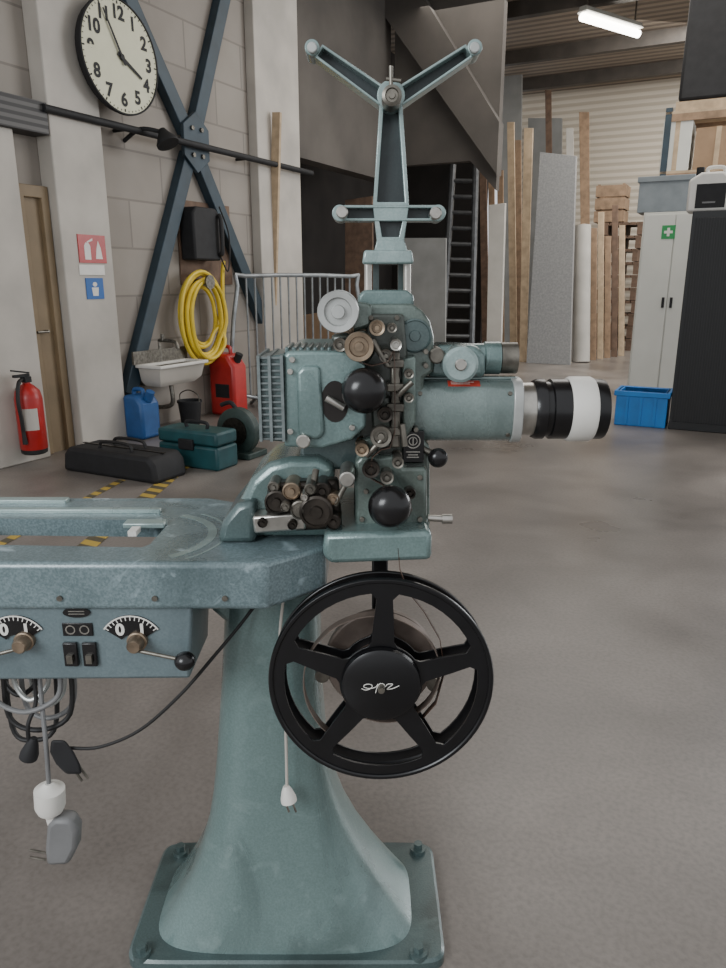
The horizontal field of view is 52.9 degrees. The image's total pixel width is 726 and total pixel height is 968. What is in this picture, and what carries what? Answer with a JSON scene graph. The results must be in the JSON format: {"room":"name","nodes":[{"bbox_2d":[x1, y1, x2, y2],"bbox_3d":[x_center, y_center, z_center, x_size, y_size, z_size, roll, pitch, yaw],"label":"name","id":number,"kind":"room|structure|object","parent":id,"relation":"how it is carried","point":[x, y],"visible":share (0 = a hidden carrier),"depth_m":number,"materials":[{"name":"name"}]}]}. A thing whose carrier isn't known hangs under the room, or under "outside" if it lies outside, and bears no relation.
{"room":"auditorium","nodes":[
{"label":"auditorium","id":0,"kind":"room"},
{"bbox_2d":[30,809,81,864],"bbox_3d":[-0.609,0.698,1.441,0.109,0.112,0.036,0,16,0],"label":"plug","id":1,"kind":"object","parent":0,"point":[64,831],"visible":0.83,"depth_m":1.42,"materials":[{"name":"plastic"}]},
{"bbox_2d":[0,0,257,424],"bbox_3d":[-2.434,-3.079,6.102,0.250,5.450,6.740,8,17,26],"label":"wall","id":2,"kind":"structure","parent":0,"point":[138,175],"depth_m":6.96,"materials":[{"name":"beige brick"}]},
{"bbox_2d":[0,91,48,136],"bbox_3d":[-3.058,-2.486,4.505,0.180,0.228,2.547,8,17,26],"label":"duct","id":3,"kind":"object","parent":2,"relation":"attached to","point":[25,116],"visible":1,"depth_m":5.38,"materials":[{"name":"grey metal"}]},
{"bbox_2d":[0,127,50,468],"bbox_3d":[-3.142,-1.155,4.749,0.140,2.471,2.252,8,17,26],"label":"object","id":4,"kind":"structure","parent":2,"relation":"attached to","point":[18,337],"depth_m":5.55,"materials":[{"name":"white paint"}]},
{"bbox_2d":[10,370,47,454],"bbox_3d":[-2.595,-0.556,5.630,0.212,0.661,0.255,8,17,26],"label":"fire extinguisher","id":5,"kind":"object","parent":2,"relation":"attached to","point":[28,399],"visible":1,"depth_m":5.58,"materials":[{"name":"red metal"}]},
{"bbox_2d":[19,183,74,453],"bbox_3d":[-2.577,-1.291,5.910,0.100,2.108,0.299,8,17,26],"label":"door","id":6,"kind":"structure","parent":2,"relation":"in","point":[34,198],"depth_m":5.91,"materials":[{"name":"wood"}]},
{"bbox_2d":[21,0,126,445],"bbox_3d":[-2.357,-2.999,5.813,0.160,5.450,0.533,8,17,26],"label":"column","id":7,"kind":"structure","parent":2,"relation":"attached to","point":[71,161],"depth_m":5.95,"materials":[{"name":"white paint"}]},
{"bbox_2d":[79,265,104,274],"bbox_3d":[-2.273,-1.796,6.126,0.008,0.081,0.272,8,17,26],"label":"instruction sheet","id":8,"kind":"object","parent":2,"relation":"attached to","point":[83,269],"visible":1,"depth_m":6.12,"materials":[{"name":"white paper"}]},
{"bbox_2d":[77,234,106,262],"bbox_3d":[-2.263,-1.963,6.099,0.010,0.224,0.293,8,17,26],"label":"fire sign","id":9,"kind":"object","parent":2,"relation":"attached to","point":[91,248],"visible":1,"depth_m":6.09,"materials":[{"name":"red paint"}]},
{"bbox_2d":[85,278,104,298],"bbox_3d":[-2.267,-1.654,6.176,0.010,0.172,0.187,8,17,26],"label":"sign","id":10,"kind":"object","parent":2,"relation":"attached to","point":[94,287],"visible":1,"depth_m":6.17,"materials":[{"name":"blue plastic"}]},
{"bbox_2d":[75,0,157,115],"bbox_3d":[-2.097,-3.519,6.047,0.290,0.866,0.866,8,17,26],"label":"wall clock","id":11,"kind":"object","parent":2,"relation":"attached to","point":[115,51],"visible":1,"depth_m":5.96,"materials":[{"name":"white plastic"}]},
{"bbox_2d":[123,126,178,150],"bbox_3d":[-1.871,-3.022,6.383,0.518,0.190,0.199,0,16,2],"label":"wall lamp","id":12,"kind":"object","parent":2,"relation":"attached to","point":[166,140],"visible":0.94,"depth_m":6.35,"materials":[{"name":"black metal"}]},
{"bbox_2d":[131,346,186,385],"bbox_3d":[-1.999,-1.150,7.091,0.130,0.326,0.746,8,17,26],"label":"backsplash","id":13,"kind":"structure","parent":2,"relation":"attached to","point":[147,356],"depth_m":6.98,"materials":[{"name":"stone"}]},
{"bbox_2d":[131,334,207,408],"bbox_3d":[-1.870,-1.069,7.046,0.420,0.738,0.746,8,17,26],"label":"basin","id":14,"kind":"object","parent":2,"relation":"attached to","point":[159,367],"visible":0.98,"depth_m":6.95,"materials":[{"name":"white ceramic"},{"name":"speckled grey stone"},{"name":"steel"}]},
{"bbox_2d":[157,334,178,365],"bbox_3d":[-1.857,-1.273,6.982,0.258,0.311,0.040,8,17,26],"label":"tap","id":15,"kind":"object","parent":14,"relation":"on","point":[161,352],"depth_m":7.00,"materials":[{"name":"metal"}]},
{"bbox_2d":[42,103,313,175],"bbox_3d":[-1.588,-3.316,7.222,0.220,0.060,3.936,8,17,26],"label":"pipe","id":16,"kind":"object","parent":2,"relation":"attached to","point":[116,126],"visible":0.94,"depth_m":6.47,"materials":[{"name":"black metal"}]},
{"bbox_2d":[123,0,262,394],"bbox_3d":[-1.669,-2.988,7.228,0.150,3.987,2.355,8,17,26],"label":"brace","id":17,"kind":"object","parent":2,"relation":"attached to","point":[190,126],"visible":0.88,"depth_m":7.04,"materials":[{"name":"blue metal"}]},
{"bbox_2d":[178,261,227,364],"bbox_3d":[-1.643,-1.748,7.478,0.280,1.050,0.794,8,17,26],"label":"garden hose","id":18,"kind":"object","parent":2,"relation":"hanging from","point":[187,296],"visible":0.99,"depth_m":7.36,"materials":[{"name":"rubber"}]},
{"bbox_2d":[177,200,232,284],"bbox_3d":[-1.635,-2.490,7.585,0.020,0.810,0.840,8,17,26],"label":"backboard","id":19,"kind":"object","parent":2,"relation":"attached to","point":[186,267],"visible":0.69,"depth_m":7.54,"materials":[{"name":"brown wood"}]},
{"bbox_2d":[180,206,230,271],"bbox_3d":[-1.575,-2.485,7.407,0.245,0.637,0.555,8,17,26],"label":"wall phone","id":20,"kind":"object","parent":19,"relation":"attached to","point":[201,239],"visible":1,"depth_m":7.25,"materials":[{"name":"black plastic"}]},
{"bbox_2d":[243,0,303,352],"bbox_3d":[-1.005,-3.724,8.410,0.120,5.450,0.882,8,17,26],"label":"column","id":21,"kind":"structure","parent":2,"relation":"attached to","point":[270,26],"depth_m":8.29,"materials":[{"name":"white paint"}]},
{"bbox_2d":[297,0,390,181],"bbox_3d":[-0.322,-5.603,9.815,0.250,2.585,2.740,8,17,26],"label":"wall","id":22,"kind":"structure","parent":0,"point":[338,129],"depth_m":9.70,"materials":[{"name":"grey paint"}]},
{"bbox_2d":[300,52,394,314],"bbox_3d":[-0.846,-4.673,11.809,0.200,5.450,6.260,8,17,26],"label":"wall","id":23,"kind":"structure","parent":0,"point":[323,238],"depth_m":12.16,"materials":[{"name":"black paint"}]},
{"bbox_2d":[0,340,725,967],"bbox_3d":[3.178,-0.281,6.397,18.000,0.100,26.000,8,17,26],"label":"floor","id":24,"kind":"structure","parent":0,"point":[582,823],"depth_m":2.31,"materials":[{"name":"concrete"}]},
{"bbox_2d":[0,480,124,544],"bbox_3d":[-1.895,0.182,4.544,0.060,0.002,1.600,3,16,10],"label":"floor marking","id":25,"kind":"object","parent":24,"relation":"on","point":[12,537],"depth_m":4.94,"materials":[{"name":"yellow paint"}]},
{"bbox_2d":[65,436,185,483],"bbox_3d":[-1.799,-0.212,5.483,0.921,0.259,0.340,8,17,26],"label":"tool bag","id":26,"kind":"object","parent":24,"relation":"on","point":[110,458],"visible":1,"depth_m":5.35,"materials":[{"name":"fabric"}]},
{"bbox_2d":[77,467,188,546],"bbox_3d":[-1.491,0.273,4.217,0.110,0.002,3.089,1,16,3],"label":"floor marking","id":27,"kind":"object","parent":24,"relation":"on","point":[154,490],"depth_m":4.91,"materials":[{"name":"yellow paint"}]},
{"bbox_2d":[123,387,159,439],"bbox_3d":[-2.008,-0.656,6.693,0.271,0.464,0.240,8,17,26],"label":"canister","id":28,"kind":"object","parent":24,"relation":"on","point":[141,409],"visible":0.98,"depth_m":6.62,"materials":[{"name":"blue plastic"}]},
{"bbox_2d":[177,390,201,423],"bbox_3d":[-1.738,-0.775,7.331,0.258,0.349,0.248,8,17,26],"label":"bucket","id":29,"kind":"object","parent":24,"relation":"on","point":[189,408],"visible":0.82,"depth_m":7.26,"materials":[{"name":"plastic"}]},
{"bbox_2d":[158,419,237,470],"bbox_3d":[-1.298,-0.326,5.707,0.576,0.358,0.280,8,17,26],"label":"tool case","id":30,"kind":"object","parent":24,"relation":"on","point":[214,448],"visible":0.97,"depth_m":5.59,"materials":[{"name":"teal plastic"}]},
{"bbox_2d":[209,344,246,414],"bbox_3d":[-1.430,-1.117,7.820,0.361,0.747,0.243,8,17,26],"label":"can","id":31,"kind":"object","parent":24,"relation":"on","point":[228,371],"visible":0.68,"depth_m":7.73,"materials":[{"name":"red paint"}]},
{"bbox_2d":[217,400,266,459],"bbox_3d":[-1.003,-0.459,5.999,0.380,0.457,0.260,8,17,26],"label":"saw","id":32,"kind":"object","parent":24,"relation":"on","point":[246,425],"visible":0.8,"depth_m":5.90,"materials":[{"name":"metal"}]},
{"bbox_2d":[271,112,281,305],"bbox_3d":[-1.048,-2.590,8.546,0.321,3.192,0.040,8,17,26],"label":"batten","id":33,"kind":"object","parent":24,"relation":"on","point":[276,116],"visible":0.51,"depth_m":8.27,"materials":[{"name":"brown wood"}]},
{"bbox_2d":[230,272,359,403],"bbox_3d":[-0.715,-1.687,8.501,1.891,1.482,0.528,-11,19,-35],"label":"crowd barrier","id":34,"kind":"object","parent":24,"relation":"on","point":[254,398],"visible":0.4,"depth_m":8.23,"materials":[{"name":"silver metal"}]},
{"bbox_2d":[0,39,611,967],"bbox_3d":[-0.303,0.133,1.419,1.495,1.780,0.431,0,16,0],"label":"machine","id":35,"kind":"object","parent":24,"relation":"on","point":[263,885],"depth_m":1.31,"materials":[{"name":"teal paint"}]},
{"bbox_2d":[19,679,38,762],"bbox_3d":[-0.630,0.431,1.372,0.051,0.195,0.035,-13,20,-40],"label":"plug","id":36,"kind":"object","parent":35,"relation":"hanging from","point":[29,753],"visible":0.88,"depth_m":1.38,"materials":[{"name":"plastic"}]},
{"bbox_2d":[0,679,76,742],"bbox_3d":[-0.637,0.432,1.429,0.181,0.228,0.111,0,16,0],"label":"cable bundle","id":37,"kind":"object","parent":35,"relation":"hanging from","point":[60,685],"visible":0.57,"depth_m":1.40,"materials":[{"name":"grey plastic"}]},
{"bbox_2d":[33,679,65,818],"bbox_3d":[-0.610,0.487,1.385,0.066,0.312,0.058,14,21,40],"label":"adapter","id":38,"kind":"object","parent":35,"relation":"hanging from","point":[49,796],"visible":0.85,"depth_m":1.39,"materials":[{"name":"grey plastic"}]},
{"bbox_2d":[62,642,79,665],"bbox_3d":[-0.515,0.300,1.288,0.024,0.046,0.008,0,16,0],"label":"rocker switch","id":39,"kind":"object","parent":35,"relation":"attached to","point":[70,650],"depth_m":1.28,"materials":[{"name":"black plastic"}]},
{"bbox_2d":[62,623,93,635],"bbox_3d":[-0.499,0.254,1.278,0.053,0.024,0.004,0,16,0],"label":"switch plate","id":40,"kind":"object","parent":35,"relation":"attached to","point":[68,629],"depth_m":1.28,"materials":[{"name":"black plastic"}]},
{"bbox_2d":[82,642,98,665],"bbox_3d":[-0.481,0.300,1.288,0.024,0.046,0.008,0,16,0],"label":"rocker switch","id":41,"kind":"object","parent":35,"relation":"attached to","point":[90,650],"depth_m":1.28,"materials":[{"name":"black plastic"}]},
{"bbox_2d":[50,609,253,781],"bbox_3d":[-0.389,0.399,1.378,0.416,0.349,0.066,-3,16,-11],"label":"lead","id":42,"kind":"object","parent":35,"relation":"hanging from","point":[63,754],"visible":0.93,"depth_m":1.38,"materials":[{"name":"black rubber"}]},
{"bbox_2d":[260,348,284,440],"bbox_3d":[-0.155,-0.162,1.300,0.045,0.149,0.128,0,16,0],"label":"grille","id":43,"kind":"object","parent":35,"relation":"attached to","point":[272,363],"depth_m":1.24,"materials":[{"name":"teal metal"}]},
{"bbox_2d":[278,602,296,812],"bbox_3d":[-0.152,0.445,1.421,0.032,0.450,0.039,-12,20,-37],"label":"plug","id":44,"kind":"object","parent":35,"relation":"hanging from","point":[288,797],"visible":0.65,"depth_m":1.46,"materials":[{"name":"plastic"}]},
{"bbox_2d":[268,570,493,778],"bbox_3d":[0.033,0.356,1.337,0.408,0.408,0.060,0,16,0],"label":"reel","id":45,"kind":"object","parent":35,"relation":"attached to","point":[380,657],"visible":1,"depth_m":1.32,"materials":[{"name":"black metal"}]},
{"bbox_2d":[405,318,431,352],"bbox_3d":[0.090,-0.260,1.277,0.059,0.059,0.020,0,16,0],"label":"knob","id":46,"kind":"object","parent":35,"relation":"hanging from","point":[418,331],"depth_m":1.27,"materials":[{"name":"teal metal"}]},
{"bbox_2d":[593,379,611,438],"bbox_3d":[0.433,-0.140,1.357,0.023,0.111,0.111,0,16,0],"label":"hood","id":47,"kind":"object","parent":35,"relation":"attached to","point":[602,400],"depth_m":1.31,"materials":[{"name":"black plastic"}]},
{"bbox_2d":[303,313,337,338],"bbox_3d":[-0.633,-1.823,9.778,0.988,1.052,0.139,8,17,26],"label":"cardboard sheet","id":48,"kind":"object","parent":24,"relation":"on","point":[308,316],"visible":0.04,"depth_m":9.72,"materials":[{"name":"brown cardboard"}]},
{"bbox_2d":[345,196,373,299],"bbox_3d":[-0.042,-3.058,11.301,0.578,2.613,0.190,8,17,26],"label":"sheet","id":49,"kind":"object","parent":24,"relation":"on","point":[359,237],"visible":0.47,"depth_m":11.19,"materials":[{"name":"brown wood"}]},
{"bbox_2d":[404,238,446,342],"bbox_3d":[0.973,-2.813,11.485,0.887,2.042,0.389,8,17,26],"label":"sheet","id":50,"kind":"object","parent":24,"relation":"on","point":[429,266],"visible":0.51,"depth_m":11.40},
{"bbox_2d":[445,164,478,342],"bbox_3d":[1.600,-3.586,12.065,0.639,3.234,0.604,8,17,26],"label":"ladder","id":51,"kind":"object","parent":24,"relation":"on","point":[472,275],"visible":0.68,"depth_m":12.04,"materials":[{"name":"metal"}]},
{"bbox_2d":[479,171,487,342],"bbox_3d":[2.229,-4.192,13.409,0.124,3.663,0.650,-4,16,-14],"label":"plank","id":52,"kind":"object","parent":24,"relation":"on","point":[483,181],"visible":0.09,"depth_m":13.38,"materials":[{"name":"brown wood"}]},
{"bbox_2d":[488,183,494,219],"bbox_3d":[2.549,-4.875,14.447,0.116,4.420,0.647,-4,16,-15],"label":"plank","id":53,"kind":"object","parent":24,"relation":"on","point":[491,191],"visible":0.02,"depth_m":14.31,"materials":[{"name":"brown wood"}]},
{"bbox_2d":[487,203,505,341],"bbox_3d":[2.096,-3.100,11.565,0.263,2.552,0.558,1,16,3],"label":"wall panel offcut","id":54,"kind":"object","parent":24,"relation":"on","point":[497,212],"visible":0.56,"depth_m":11.49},
{"bbox_2d":[497,170,503,341],"bbox_3d":[2.605,-4.151,13.798,0.114,3.376,0.608,-3,16,-11],"label":"plank","id":55,"kind":"object","parent":24,"relation":"on","point":[500,194],"visible":0.2,"depth_m":13.62,"materials":[{"name":"brown wood"}]},
{"bbox_2d":[501,74,522,341],"bbox_3d":[3.121,-5.852,15.441,0.392,5.768,0.988,-4,16,-13],"label":"sheet","id":56,"kind":"object","parent":24,"relation":"on","point":[513,84],"visible":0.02,"depth_m":15.17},
{"bbox_2d":[507,122,516,341],"bbox_3d":[2.664,-4.290,13.022,0.117,4.060,0.676,-5,16,-17],"label":"plank","id":57,"kind":"object","parent":24,"relation":"on","point":[510,125],"visible":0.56,"depth_m":12.97,"materials":[{"name":"brown wood"}]},
{"bbox_2d":[515,140,521,344],"bbox_3d":[3.011,-4.541,14.108,0.112,3.959,0.642,-4,16,-15],"label":"plank","id":58,"kind":"object","parent":24,"relation":"on","point":[518,143],"visible":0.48,"depth_m":14.01,"materials":[{"name":"brown wood"}]},
{"bbox_2d":[519,128,533,361],"bbox_3d":[2.834,-4.109,12.690,0.149,3.890,0.569,-1,16,-5],"label":"plank","id":59,"kind":"object","parent":24,"relation":"on","point":[528,132],"visible":0.89,"depth_m":12.64,"materials":[{"name":"brown wood"}]},
{"bbox_2d":[528,118,562,327],"bbox_3d":[4.034,-5.569,16.218,1.102,4.805,0.360,8,17,26],"label":"sheet","id":60,"kind":"object","parent":24,"relation":"on","point":[538,124],"visible":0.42,"depth_m":15.94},
{"bbox_2d":[545,90,551,152],"bbox_3d":[3.903,-5.468,15.255,0.107,5.128,0.765,-7,17,-24],"label":"plank","id":61,"kind":"object","parent":24,"relation":"on","point":[548,100],"visible":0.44,"depth_m":14.93,"materials":[{"name":"brown wood"}]},
{"bbox_2d":[526,152,576,364],"bbox_3d":[3.274,-3.809,12.404,0.824,3.467,0.449,8,17,26],"label":"board","id":62,"kind":"object","parent":24,"relation":"on","point":[551,300],"visible":1,"depth_m":12.38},
{"bbox_2d":[566,128,573,349],"bbox_3d":[4.263,-4.960,14.910,0.118,4.335,0.762,-7,17,-23],"label":"plank","id":63,"kind":"object","parent":24,"relation":"on","point":[569,131],"visible":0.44,"depth_m":14.63,"materials":[{"name":"beige wood"}]},
{"bbox_2d":[572,223,590,361],"bbox_3d":[3.842,-3.336,12.834,0.299,2.371,0.668,-3,16,-9],"label":"roll","id":64,"kind":"object","parent":24,"relation":"on","point":[582,248],"visible":0.88,"depth_m":12.72,"materials":[{"name":"paper"}]},
{"bbox_2d":[579,112,589,223],"bbox_3d":[4.529,-5.103,14.878,0.150,4.628,0.788,-7,17,-23],"label":"plank","id":65,"kind":"object","parent":24,"relation":"on","point":[583,116],"visible":0.44,"depth_m":14.67,"materials":[{"name":"brown wood"}]},
{"bbox_2d":[590,228,596,359],"bbox_3d":[4.194,-3.452,13.272,0.109,2.311,0.644,0,16,-1],"label":"plank","id":66,"kind":"object","parent":24,"relation":"on","point":[593,302],"visible":1,"depth_m":13.26,"materials":[{"name":"brown wood"}]},
{"bbox_2d":[597,212,603,358],"bbox_3d":[4.365,-3.639,13.407,0.109,2.600,0.659,-1,16,-3],"label":"plank","id":67,"kind":"object","parent":24,"relation":"on","point":[600,294],"visible":1,"depth_m":13.39,"materials":[{"name":"brown wood"}]},
{"bbox_2d":[604,236,610,357],"bbox_3d":[4.567,-3.490,13.627,0.111,2.193,0.639,0,16,0],"label":"plank","id":68,"kind":"object","parent":24,"relation":"on","point":[607,304],"visible":1,"depth_m":13.61,"materials":[{"name":"brown wood"}]},
{"bbox_2d":[596,335,631,350],"bbox_3d":[5.341,-3.001,15.511,0.758,0.240,0.800,8,17,26],"label":"pallet","id":69,"kind":"object","parent":24,"relation":"on","point":[628,340],"visible":0.24,"depth_m":15.06,"materials":[{"name":"brown wood"}]},
{"bbox_2d":[603,324,632,337],"bbox_3d":[5.337,-3.245,15.445,0.758,0.240,0.800,8,17,26],"label":"pallet","id":70,"kind":"object","parent":69,"relation":"on","point":[629,331],"visible":0.22,"depth_m":14.97,"materials":[{"name":"brown wood"}]},
{"bbox_2d":[617,312,633,325],"bbox_3d":[5.346,-3.486,15.372,0.758,0.240,0.800,8,17,26],"label":"pallet","id":71,"kind":"object","parent":70,"relation":"on","point":[630,315],"visible":0.24,"depth_m":14.89,"materials":[{"name":"brown wood"}]},
{"bbox_2d":[604,300,635,312],"bbox_3d":[5.379,-3.725,15.288,0.758,0.240,0.800,8,17,26],"label":"pallet","id":72,"kind":"object","parent":71,"relation":"on","point":[632,302],"visible":0.16,"depth_m":14.82,"materials":[{"name":"brown wood"}]},
{"bbox_2d":[597,287,636,299],"bbox_3d":[5.338,-3.974,15.241,0.758,0.240,0.800,8,17,26],"label":"pallet","id":73,"kind":"object","parent":72,"relation":"on","point":[632,290],"visible":0.3,"depth_m":14.77,"materials":[{"name":"brown wood"}]},
{"bbox_2d":[597,275,637,286],"bbox_3d":[5.341,-4.216,15.171,0.758,0.240,0.800,8,17,26],"label":"pallet","id":74,"kind":"object","parent":73,"relation":"on","point":[634,277],"visible":0.34,"depth_m":14.71,"materials":[{"name":"brown wood"}]},
{"bbox_2d":[604,262,638,274],"bbox_3d":[5.349,-4.458,15.100,0.758,0.240,0.800,8,17,26],"label":"pallet","id":75,"kind":"object","parent":74,"relation":"on","point":[635,264],"visible":0.42,"depth_m":14.64,"materials":[{"name":"brown wood"}]},
{"bbox_2d":[604,249,640,261],"bbox_3d":[5.313,-4.706,15.050,0.758,0.240,0.800,8,17,26],"label":"pallet","id":76,"kind":"object","parent":75,"relation":"on","point":[635,252],"visible":0.44,"depth_m":14.61,"materials":[{"name":"brown wood"}]},
{"bbox_2d":[604,235,641,248],"bbox_3d":[5.342,-4.945,14.967,0.758,0.240,0.800,8,17,26],"label":"pallet","id":77,"kind":"object","parent":76,"relation":"on","point":[637,238],"visible":0.43,"depth_m":14.56,"materials":[{"name":"brown wood"}]},
{"bbox_2d":[604,222,642,235],"bbox_3d":[5.352,-5.186,14.894,0.758,0.240,0.800,8,17,26],"label":"pallet","id":78,"kind":"object","parent":77,"relation":"on","point":[607,226],"visible":0.59,"depth_m":14.66,"materials":[{"name":"brown wood"}]},
{"bbox_2d":[593,183,630,223],"bbox_3d":[5.053,-5.670,14.801,0.580,0.718,0.600,8,17,26],"label":"wooden crate","id":79,"kind":"object","parent":78,"relation":"on","point":[607,196],"visible":0.82,"depth_m":14.55,"materials":[{"name":"brown wood"}]},
{"bbox_2d":[611,205,617,356],"bbox_3d":[4.737,-3.813,13.740,0.110,2.754,0.670,-1,16,-4],"label":"plank","id":80,"kind":"object","parent":24,"relation":"on","point":[614,289],"visible":1,"depth_m":13.72,"materials":[{"name":"brown wood"}]},
{"bbox_2d":[618,225,624,355],"bbox_3d":[4.947,-3.697,13.962,0.112,2.413,0.652,0,16,-2],"label":"plank","id":81,"kind":"object","parent":24,"relation":"on","point":[621,298],"visible":1,"depth_m":13.95,"materials":[{"name":"brown wood"}]},
{"bbox_2d":[614,385,672,428],"bbox_3d":[2.824,-0.781,7.363,0.520,0.345,0.420,8,17,26],"label":"crate","id":82,"kind":"object","parent":24,"relation":"on","point":[639,406],"visible":0.93,"depth_m":7.21,"materials":[{"name":"plastic"}]},
{"bbox_2d":[627,211,692,398],"bbox_3d":[3.751,-2.161,8.917,0.757,2.166,0.535,8,17,26],"label":"locker","id":83,"kind":"object","parent":24,"relation":"on","point":[662,262],"visible":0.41,"depth_m":8.73,"materials":[{"name":"metal"}]},
{"bbox_2d":[637,174,695,215],"bbox_3d":[3.595,-3.412,8.642,0.618,0.392,0.490,8,17,26],"label":"crate","id":84,"kind":"object","parent":83,"relation":"on","point":[668,193],"visible":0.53,"depth_m":8.45,"materials":[{"name":"grey plastic"}]},
{"bbox_2d":[661,225,675,238],"bbox_3d":[3.558,-2.935,8.504,0.147,0.150,0.009,8,17,26],"label":"sign","id":85,"kind":"object","parent":83,"relation":"attached to","point":[668,231],"visible":1,"depth_m":8.50,"materials":[{"name":"green plastic"}]},
{"bbox_2d":[659,107,725,175],"bbox_3d":[5.246,-3.167,9.904,2.400,3.573,0.880,8,17,26],"label":"rack","id":86,"kind":"object","parent":24,"relation":"on","point":[708,117],"visible":0.38,"depth_m":9.60,"materials":[{"name":"beige wood"}]},
{"bbox_2d":[659,120,695,171],"bbox_3d":[4.264,-4.537,9.887,0.358,0.626,0.585,8,17,26],"label":"carton","id":87,"kind":"object","parent":86,"relation":"on","point":[682,134],"visible":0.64,"depth_m":9.63,"materials":[{"name":"cardboard"}]},
{"bbox_2d":[660,169,722,173],"bbox_3d":[5.246,-4.126,9.636,2.400,0.030,0.880,8,17,26],"label":"shelf","id":88,"kind":"object","parent":86,"relation":"attached to","point":[662,171],"depth_m":9.66,"materials":[{"name":"brown wood"}]},
{"bbox_2d":[666,107,725,123],"bbox_3d":[5.246,-4.825,9.441,2.400,0.030,0.880,8,17,26],"label":"shelf","id":89,"kind":"object","parent":86,"relation":"attached to","point":[669,112],"depth_m":9.51,"materials":[{"name":"brown wood"}]},
{"bbox_2d":[675,0,725,110],"bbox_3d":[5.238,-5.616,9.195,2.192,1.627,0.770,8,17,26],"label":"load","id":90,"kind":"object","parent":86,"relation":"on","point":[703,74],"visible":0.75,"depth_m":9.27,"materials":[{"name":"wood"}]},
{"bbox_2d":[692,126,725,169],"bbox_3d":[4.709,-4.421,9.684,0.543,0.511,0.585,8,17,26],"label":"carton","id":91,"kind":"object","parent":86,"relation":"on","point":[710,142],"visible":0.71,"depth_m":9.47,"materials":[{"name":"cardboard"}]},
{"bbox_2d":[668,210,725,433],"bbox_3d":[3.609,-1.478,6.779,1.200,2.001,0.480,8,17,26],"label":"tall cabinet","id":92,"kind":"object","parent":24,"relation":"on","point":[698,401],"visible":1,"depth_m":6.79,"materials":[{"name":"metal"}]},
{"bbox_2d":[686,165,725,213],"bbox_3d":[3.176,-2.697,6.674,0.357,0.403,0.250,8,17,26],"label":"jerry can","id":93,"kind":"object","parent":92,"relation":"on","point":[707,190],"visible":1,"depth_m":6.59,"materials":[{"name":"white plastic"}]},
{"bbox_2d":[392,162,488,342],"bbox_3d":[1.446,-4.512,14.114,1.887,3.900,0.100,8,17,26],"label":"wall","id":94,"kind":"structure","parent":0,"point":[427,185],"depth_m":13.91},
{"bbox_2d":[395,0,507,190],"bbox_3d":[1.234,-5.730,10.652,1.639,2.791,0.150,8,17,26],"label":"wall partition","id":95,"kind":"structure","parent":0,"point":[433,134],"depth_m":10.61,"materials":[{"name":"grey paint"}]},
{"bbox_2d":[385,0,503,175],"bbox_3d":[1.012,-5.793,10.537,2.087,2.609,0.220,8,17,26],"label":"staircase side","id":96,"kind":"structure","parent":95,"relation":"attached to","point":[416,23],"depth_m":10.31,"materials":[{"name":"grey concrete"}]},
{"bbox_2d":[391,0,689,94],"bbox_3d":[3.581,-6.455,7.781,16.000,0.150,16.700,8,17,26],"label":"ceiling","id":97,"kind":"structure","parent":0,"point":[565,27],"depth_m":12.60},
{"bbox_2d":[507,0,639,20],"bbox_3d":[6.422,-6.618,9.052,12.088,0.220,0.140,8,17,26],"label":"beam","id":98,"kind":"structure","parent":97,"relation":"attached to","point":[517,9],"depth_m":10.83,"materials":[{"name":"metal"}]},
{"bbox_2d":[505,26,686,66],"bbox_3d":[7.512,-7.193,11.112,12.088,0.220,0.140,8,17,26],"label":"beam","id":99,"kind":"structure","parent":97,"relation":"attached to","point":[677,35],"depth_m":12.74,"materials":[{"name":"metal"}]},
{"bbox_2d":[522,59,682,91],"bbox_3d":[8.420,-7.672,12.828,12.088,0.220,0.142,8,17,26],"label":"beam","id":100,"kind":"structure","parent":97,"relation":"attached to","point":[671,67],"depth_m":14.54,"materials":[{"name":"metal"}]},
{"bbox_2d":[577,0,642,37],"bbox_3d":[3.663,-6.951,10.734,1.306,0.484,0.180,-11,19,-33],"label":"tube light","id":101,"kind":"object","parent":97,"relation":"hanging from","point":[591,15],"visible":0.9,"depth_m":10.70,"materials":[{"name":"paint"}]},
{"bbox_2d":[522,77,695,342],"bbox_3d":[9.910,-5.381,14.346,14.200,5.450,0.200,8,17,26],"label":"wall","id":102,"kind":"structure","parent":0,"point":[626,121],"depth_m":15.98,"materials":[{"name":"beige metal"}]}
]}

